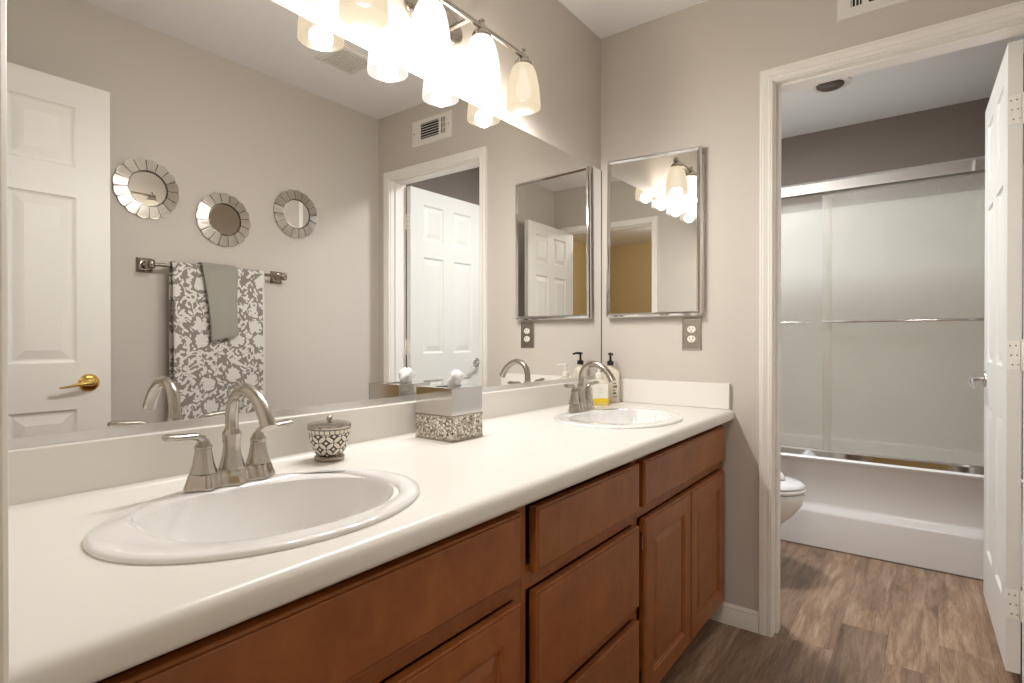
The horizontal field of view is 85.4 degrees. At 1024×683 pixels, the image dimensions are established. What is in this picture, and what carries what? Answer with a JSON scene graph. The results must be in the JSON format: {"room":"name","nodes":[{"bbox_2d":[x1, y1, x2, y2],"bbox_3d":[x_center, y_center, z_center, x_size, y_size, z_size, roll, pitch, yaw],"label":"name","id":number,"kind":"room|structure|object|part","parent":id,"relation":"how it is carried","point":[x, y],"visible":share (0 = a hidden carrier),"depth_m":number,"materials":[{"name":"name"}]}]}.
{"room":"bathroom","nodes":[
{"label":"bathroom","id":0,"kind":"room"},
{"bbox_2d":[271,0,600,169],"bbox_3d":[-0.286,-0.125,1.655,0.100,2.440,2.140,0,0,37],"label":"wall","id":1,"kind":"structure","parent":0,"point":[564,53],"depth_m":2.03,"materials":[{"name":"beige paint"}]},
{"bbox_2d":[8,379,593,505],"bbox_3d":[-0.238,0.231,1.621,0.019,0.126,2.138,0,0,37],"label":"backsplash","id":2,"kind":"structure","parent":1,"relation":"attached to","point":[37,473],"depth_m":1.05,"materials":[{"name":"white stone"}]},
{"bbox_2d":[6,0,601,449],"bbox_3d":[-0.242,-0.294,1.621,0.007,0.924,2.132,0,0,37],"label":"wall mirror","id":3,"kind":"object","parent":1,"relation":"attached to","point":[206,199],"visible":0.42,"depth_m":1.20,"materials":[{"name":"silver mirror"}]},
{"bbox_2d":[339,0,540,114],"bbox_3d":[-0.172,-0.889,1.596,0.149,0.228,0.767,0,0,37],"label":"vanity light","id":4,"kind":"object","parent":1,"relation":"attached to","point":[433,29],"visible":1,"depth_m":1.62,"materials":[{"name":"white glass"}]},
{"bbox_3d":[-0.354,-0.845,1.325,0.115,0.142,0.115,0,0,37],"label":"lamp shade","id":5,"kind":"part","parent":4,"relation":"part of","materials":[{"name":"white glass"}]},
{"bbox_2d":[357,3,370,6],"bbox_3d":[-0.354,-0.887,1.325,0.060,0.170,0.060,0,0,37],"label":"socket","id":6,"kind":"object","parent":4,"relation":"attached to","point":[360,4],"depth_m":1.33,"materials":[{"name":"silver metal"}]},
{"bbox_3d":[-0.222,-0.846,1.501,0.115,0.142,0.115,0,0,37],"label":"lamp shade","id":7,"kind":"part","parent":4,"relation":"part of","materials":[{"name":"white glass"}]},
{"bbox_3d":[-0.223,-0.948,1.635,0.018,0.112,0.236,0,0,37],"label":"wall plate","id":8,"kind":"part","parent":4,"relation":"part of","materials":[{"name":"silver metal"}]},
{"bbox_3d":[-0.155,-0.946,1.653,0.078,0.019,0.015,0,0,37],"label":"arm","id":9,"kind":"part","parent":4,"relation":"part of","materials":[{"name":"silver metal"}]},
{"bbox_2d":[472,18,490,35],"bbox_3d":[-0.091,-0.889,1.674,0.060,0.170,0.060,0,0,37],"label":"socket","id":10,"kind":"object","parent":4,"relation":"attached to","point":[481,30],"depth_m":1.65,"materials":[{"name":"silver metal"}]},
{"bbox_3d":[-0.091,-0.847,1.675,0.115,0.142,0.115,0,0,37],"label":"lamp shade","id":11,"kind":"part","parent":4,"relation":"part of","materials":[{"name":"white glass"}]},
{"bbox_3d":[-0.158,-0.948,1.585,0.017,0.017,0.696,0,0,37],"label":"rod","id":12,"kind":"part","parent":4,"relation":"part of","materials":[{"name":"silver metal"}]},
{"bbox_2d":[514,48,531,64],"bbox_3d":[0.037,-0.889,1.846,0.060,0.170,0.060,0,0,37],"label":"socket","id":13,"kind":"object","parent":4,"relation":"attached to","point":[524,59],"depth_m":1.82,"materials":[{"name":"silver metal"}]},
{"bbox_3d":[0.037,-0.848,1.847,0.115,0.142,0.115,0,0,37],"label":"lamp shade","id":14,"kind":"part","parent":4,"relation":"part of","materials":[{"name":"white glass"}]},
{"bbox_2d":[559,0,1023,138],"bbox_3d":[0.014,-1.371,0.716,3.900,0.060,7.127,0,0,37],"label":"ceiling","id":15,"kind":"structure","parent":0,"point":[968,74],"depth_m":2.89,"materials":[{"name":"white paint"}]},
{"bbox_2d":[809,77,851,92],"bbox_3d":[1.668,-1.338,2.909,0.192,0.024,0.192,0,0,37],"label":"recessed light","id":16,"kind":"object","parent":15,"relation":"in","point":[838,84],"visible":0.8,"depth_m":2.90,"materials":[{"name":"white metal"}]},
{"bbox_2d":[601,0,1021,610],"bbox_3d":[1.040,-0.127,2.069,1.725,2.440,0.115,0,0,37],"label":"wall","id":17,"kind":"structure","parent":0,"point":[688,77],"depth_m":2.15,"materials":[{"name":"beige paint"}]},
{"bbox_2d":[606,145,704,317],"bbox_3d":[0.586,-0.443,2.310,0.418,0.682,0.042,0,0,37],"label":"medicine cabinet","id":18,"kind":"object","parent":17,"relation":"attached to","point":[656,201],"visible":1,"depth_m":2.28,"materials":[{"name":"silver metal"}]},
{"bbox_2d":[682,318,701,349],"bbox_3d":[0.722,-0.029,2.231,0.080,0.129,0.009,0,0,37],"label":"outlet","id":19,"kind":"object","parent":17,"relation":"attached to","point":[691,327],"visible":1,"depth_m":2.23,"materials":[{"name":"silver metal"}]},
{"bbox_2d":[687,336,694,341],"bbox_3d":[0.720,-0.010,2.228,0.033,0.028,0.003,0,0,37],"label":"receptacle","id":20,"kind":"object","parent":19,"relation":"attached to","point":[689,338],"depth_m":2.23,"materials":[{"name":"white plastic"}]},
{"bbox_2d":[687,326,695,332],"bbox_3d":[0.720,-0.049,2.228,0.033,0.028,0.003,0,0,37],"label":"receptacle","id":21,"kind":"object","parent":19,"relation":"attached to","point":[690,329],"depth_m":2.23,"materials":[{"name":"white plastic"}]},
{"bbox_2d":[710,602,758,633],"bbox_3d":[0.849,1.054,2.138,0.192,0.078,0.013,0,0,37],"label":"baseboard","id":22,"kind":"structure","parent":17,"relation":"attached to","point":[744,618],"depth_m":2.12,"materials":[{"name":"white paint"}]},
{"bbox_2d":[837,0,908,21],"bbox_3d":[1.250,-1.183,1.829,0.310,0.148,0.009,0,0,37],"label":"air vent","id":23,"kind":"object","parent":17,"relation":"in","point":[846,9],"visible":1,"depth_m":1.88,"materials":[{"name":"white metal"}]},
{"bbox_2d":[759,0,1023,682],"bbox_3d":[1.282,0.045,1.889,0.794,2.098,0.148,0,0,37],"label":"door frame","id":24,"kind":"structure","parent":17,"relation":"attached to","point":[1012,11],"depth_m":2.05,"materials":[{"name":"white paint"}]},
{"bbox_2d":[967,39,1023,673],"bbox_3d":[1.768,0.049,2.009,0.156,1.985,0.670,0,0,36],"label":"door","id":25,"kind":"structure","parent":17,"relation":"in","point":[1001,379],"depth_m":1.81,"materials":[{"name":"white paint"}]},
{"bbox_3d":[1.859,0.163,2.227,0.050,0.041,0.111,0,0,36],"label":"lever","id":26,"kind":"part","parent":25,"relation":"part of","materials":[{"name":"silver metal"}]},
{"bbox_3d":[1.910,0.152,2.247,0.012,0.066,0.066,0,0,36],"label":"handle","id":27,"kind":"part","parent":25,"relation":"part of","materials":[{"name":"silver metal"}]},
{"bbox_2d":[659,541,1022,682],"bbox_3d":[-0.229,1.126,0.393,3.899,0.050,6.300,0,0,37],"label":"floor","id":28,"kind":"structure","parent":0,"point":[845,618],"depth_m":2.07,"materials":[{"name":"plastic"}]},
{"bbox_2d":[95,508,520,682],"bbox_3d":[-0.424,0.703,0.930,0.546,0.790,0.794,0,0,37],"label":"vanity cabinet","id":29,"kind":"object","parent":28,"relation":"on","point":[447,610],"visible":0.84,"depth_m":0.82,"materials":[{"name":"brown wood"}]},
{"bbox_2d":[8,379,733,682],"bbox_3d":[-0.015,0.236,1.454,0.575,0.139,2.138,0,0,37],"label":"countertop","id":30,"kind":"structure","parent":29,"relation":"on","point":[76,616],"depth_m":0.91,"materials":[{"name":"white stone"}]},
{"bbox_2d":[161,383,292,491],"bbox_3d":[-0.518,0.169,1.025,0.190,0.187,0.192,0,0,-12],"label":"faucet","id":31,"kind":"object","parent":30,"relation":"on","point":[204,475],"visible":1,"depth_m":1.02,"materials":[{"name":"silver metal"}]},
{"bbox_3d":[-0.570,0.173,0.972,0.026,0.029,0.073,0,0,37],"label":"lever","id":32,"kind":"part","parent":31,"relation":"part of","materials":[{"name":"silver metal"}]},
{"bbox_3d":[-0.555,0.205,0.998,0.045,0.060,0.043,0,0,37],"label":"handle","id":33,"kind":"part","parent":31,"relation":"part of","materials":[{"name":"silver metal"}]},
{"bbox_3d":[-0.524,0.249,1.039,0.061,0.028,0.168,0,0,37],"label":"plate","id":34,"kind":"part","parent":31,"relation":"part of","materials":[{"name":"silver metal"}]},
{"bbox_3d":[-0.524,0.200,1.039,0.045,0.074,0.043,0,0,37],"label":"spout","id":35,"kind":"part","parent":31,"relation":"part of","materials":[{"name":"silver metal"}]},
{"bbox_3d":[-0.494,0.205,1.080,0.045,0.060,0.043,0,0,37],"label":"handle","id":36,"kind":"part","parent":31,"relation":"part of","materials":[{"name":"silver metal"}]},
{"bbox_3d":[-0.473,0.172,1.101,0.026,0.029,0.073,0,0,37],"label":"lever","id":37,"kind":"part","parent":31,"relation":"part of","materials":[{"name":"silver metal"}]},
{"bbox_2d":[83,469,419,621],"bbox_3d":[-0.391,0.338,0.908,0.422,0.158,0.506,0,0,37],"label":"sink","id":38,"kind":"object","parent":30,"relation":"in","point":[277,512],"visible":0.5,"depth_m":0.95,"materials":[{"name":"white ceramic"}]},
{"bbox_2d":[307,416,350,461],"bbox_3d":[-0.411,0.216,1.250,0.095,0.099,0.095,0,0,37],"label":"jar","id":39,"kind":"object","parent":30,"relation":"on","point":[329,438],"visible":1,"depth_m":1.22,"materials":[{"name":"multicoloured ceramic"}]},
{"bbox_3d":[-0.411,0.186,1.250,0.095,0.014,0.095,0,0,37],"label":"lid","id":40,"kind":"part","parent":39,"relation":"part of","materials":[{"name":"silver metal"}]},
{"bbox_2d":[307,427,350,455],"bbox_3d":[-0.411,0.222,1.250,0.094,0.058,0.094,0,0,37],"label":"bowl","id":41,"kind":"object","parent":39,"relation":"attached to","point":[325,441],"depth_m":1.22,"materials":[{"name":"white ceramic"}]},
{"bbox_2d":[415,384,482,442],"bbox_3d":[-0.174,0.194,1.542,0.138,0.140,0.128,0,0,37],"label":"tissue box cover","id":42,"kind":"object","parent":30,"relation":"on","point":[444,413],"visible":0.93,"depth_m":1.50,"materials":[{"name":"silver metal"}]},
{"bbox_2d":[447,369,464,386],"bbox_3d":[-0.159,0.114,1.566,0.025,0.070,0.064,0,0,28],"label":"tissue","id":43,"kind":"object","parent":42,"relation":"in","point":[456,377],"visible":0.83,"depth_m":1.55,"materials":[{"name":"white paper"}]},
{"bbox_2d":[564,361,615,412],"bbox_3d":[0.267,0.165,2.072,0.190,0.187,0.192,0,0,-12],"label":"faucet","id":44,"kind":"object","parent":30,"relation":"on","point":[581,398],"visible":1,"depth_m":2.06,"materials":[{"name":"silver metal"}]},
{"bbox_3d":[0.215,0.168,2.019,0.026,0.029,0.073,0,0,37],"label":"lever","id":45,"kind":"part","parent":44,"relation":"part of","materials":[{"name":"silver metal"}]},
{"bbox_3d":[0.231,0.200,2.045,0.045,0.060,0.043,0,0,37],"label":"handle","id":46,"kind":"part","parent":44,"relation":"part of","materials":[{"name":"silver metal"}]},
{"bbox_3d":[0.261,0.244,2.086,0.061,0.028,0.168,0,0,37],"label":"plate","id":47,"kind":"part","parent":44,"relation":"part of","materials":[{"name":"silver metal"}]},
{"bbox_3d":[0.261,0.195,2.086,0.045,0.074,0.043,0,0,37],"label":"spout","id":48,"kind":"part","parent":44,"relation":"part of","materials":[{"name":"silver metal"}]},
{"bbox_3d":[0.292,0.200,2.127,0.045,0.060,0.043,0,0,37],"label":"handle","id":49,"kind":"part","parent":44,"relation":"part of","materials":[{"name":"silver metal"}]},
{"bbox_3d":[0.312,0.167,2.148,0.026,0.029,0.073,0,0,37],"label":"lever","id":50,"kind":"part","parent":44,"relation":"part of","materials":[{"name":"silver metal"}]},
{"bbox_2d":[589,369,608,405],"bbox_3d":[0.358,0.177,2.283,0.080,0.167,0.064,0,0,-5],"label":"soap bottle","id":51,"kind":"object","parent":30,"relation":"on","point":[600,392],"visible":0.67,"depth_m":2.26,"materials":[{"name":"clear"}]},
{"bbox_2d":[601,352,619,402],"bbox_3d":[0.423,0.154,2.379,0.074,0.213,0.063,0,0,-5],"label":"lotion bottle","id":52,"kind":"object","parent":30,"relation":"on","point":[614,388],"visible":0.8,"depth_m":2.36,"materials":[{"name":"beige plastic"}]},
{"bbox_2d":[554,408,682,462],"bbox_3d":[0.363,0.334,1.914,0.422,0.158,0.506,0,0,37],"label":"sink","id":53,"kind":"object","parent":30,"relation":"in","point":[612,418],"visible":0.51,"depth_m":2.02,"materials":[{"name":"white ceramic"}]},
{"bbox_3d":[-0.229,0.656,0.783,0.019,0.696,0.794,0,0,37],"label":"frame","id":54,"kind":"part","parent":29,"relation":"part of","materials":[{"name":"brown wood"}]},
{"bbox_3d":[-0.099,0.751,0.924,0.020,0.496,0.367,0,0,37],"label":"door","id":55,"kind":"part","parent":29,"relation":"part of","materials":[{"name":"brown wood"}]},
{"bbox_2d":[520,460,638,682],"bbox_3d":[-0.024,0.701,1.463,0.546,0.790,0.537,0,0,37],"label":"drawer cabinet","id":56,"kind":"object","parent":28,"relation":"on","point":[579,582],"visible":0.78,"depth_m":1.28,"materials":[{"name":"brown wood"}]},
{"bbox_3d":[0.190,0.609,1.310,0.020,0.218,0.494,0,0,37],"label":"drawer","id":57,"kind":"part","parent":56,"relation":"part of","materials":[{"name":"brown wood"}]},
{"bbox_3d":[0.190,0.396,1.309,0.020,0.131,0.494,0,0,37],"label":"drawer","id":58,"kind":"part","parent":56,"relation":"part of","materials":[{"name":"brown wood"}]},
{"bbox_3d":[0.190,0.877,1.311,0.020,0.240,0.494,0,0,37],"label":"drawer","id":59,"kind":"part","parent":56,"relation":"part of","materials":[{"name":"brown wood"}]},
{"bbox_2d":[635,424,723,682],"bbox_3d":[0.377,0.698,1.997,0.546,0.790,0.797,0,0,37],"label":"vanity cabinet","id":60,"kind":"object","parent":28,"relation":"on","point":[680,516],"visible":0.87,"depth_m":1.75,"materials":[{"name":"brown wood"}]},
{"bbox_3d":[0.471,0.744,1.684,0.020,0.503,0.367,0,0,37],"label":"door","id":61,"kind":"part","parent":60,"relation":"part of","materials":[{"name":"brown wood"}]},
{"bbox_3d":[0.582,0.391,1.831,0.020,0.129,0.753,0,0,37],"label":"false drawer","id":62,"kind":"part","parent":60,"relation":"part of","materials":[{"name":"brown wood"}]},
{"bbox_3d":[0.694,0.742,1.982,0.020,0.503,0.368,0,0,37],"label":"door","id":63,"kind":"part","parent":60,"relation":"part of","materials":[{"name":"brown wood"}]},
{"bbox_2d":[780,475,806,524],"bbox_3d":[1.074,0.702,2.776,0.715,0.774,0.464,0,0,37],"label":"toilet","id":64,"kind":"object","parent":28,"relation":"on","point":[793,491],"visible":0.12,"depth_m":2.54,"materials":[{"name":"white ceramic"}]},
{"bbox_3d":[1.129,0.896,2.736,0.562,0.387,0.366,0,0,37],"label":"bowl","id":65,"kind":"part","parent":64,"relation":"part of","materials":[{"name":"white ceramic"}]},
{"bbox_3d":[1.158,0.662,2.713,0.495,0.032,0.366,0,0,37],"label":"lid","id":66,"kind":"part","parent":64,"relation":"part of","materials":[{"name":"white ceramic"}]},
{"bbox_3d":[1.160,0.690,2.712,0.500,0.018,0.372,0,0,37],"label":"seat","id":67,"kind":"part","parent":64,"relation":"part of","materials":[{"name":"white plastic"}]},
{"bbox_2d":[780,432,1022,586],"bbox_3d":[1.878,0.848,3.191,1.521,0.479,0.739,0,0,37],"label":"bathtub","id":68,"kind":"object","parent":28,"relation":"on","point":[933,519],"visible":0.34,"depth_m":2.79,"materials":[{"name":"white ceramic"}]},
{"bbox_2d":[781,432,983,465],"bbox_3d":[1.913,0.788,3.237,1.521,0.360,0.623,0,0,37],"label":"basin","id":69,"kind":"object","parent":68,"relation":"in","point":[933,453],"depth_m":3.31,"materials":[{"name":"white ceramic"}]},
{"bbox_2d":[781,189,984,450],"bbox_3d":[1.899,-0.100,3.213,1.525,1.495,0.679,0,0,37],"label":"sliding shower door","id":70,"kind":"structure","parent":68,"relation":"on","point":[918,257],"depth_m":3.36,"materials":[{"name":"white"}]},
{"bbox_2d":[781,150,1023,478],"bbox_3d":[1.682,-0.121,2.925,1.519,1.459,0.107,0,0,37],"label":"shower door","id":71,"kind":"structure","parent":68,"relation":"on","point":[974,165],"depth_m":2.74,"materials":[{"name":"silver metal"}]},
{"bbox_3d":[1.686,-0.820,2.927,1.519,0.062,0.064,0,0,37],"label":"rail","id":72,"kind":"part","parent":71,"relation":"part of","materials":[{"name":"silver metal"}]},
{"bbox_2d":[781,97,989,213],"bbox_3d":[2.132,-0.133,3.525,1.725,2.440,0.100,0,0,37],"label":"wall","id":73,"kind":"structure","parent":0,"point":[956,131],"depth_m":3.35,"materials":[{"name":"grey paint"}]},
{"bbox_2d":[1023,53,1023,149],"bbox_3d":[2.239,-0.128,2.313,0.100,2.440,1.712,0,0,37],"label":"wall","id":74,"kind":"structure","parent":0,"point":[1023,53],"depth_m":2.60,"materials":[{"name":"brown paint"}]},
{"bbox_2d":[780,539,1022,588],"bbox_3d":[1.657,1.086,2.897,1.505,0.006,0.006,0,0,37],"label":"trim","id":75,"kind":"structure","parent":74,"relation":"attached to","point":[780,539],"depth_m":2.74,"materials":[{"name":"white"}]},
{"bbox_3d":[-0.313,-0.118,0.266,1.725,2.440,0.115,0,0,37],"label":"wall","id":76,"kind":"structure","parent":0,"visible":0},
{"bbox_2d":[0,0,8,682],"bbox_3d":[-0.050,0.053,0.152,0.814,2.098,0.016,0,0,37],"label":"door frame","id":77,"kind":"structure","parent":76,"relation":"attached to","point":[4,511],"depth_m":0.37,"materials":[{"name":"white paint"}]}
]}

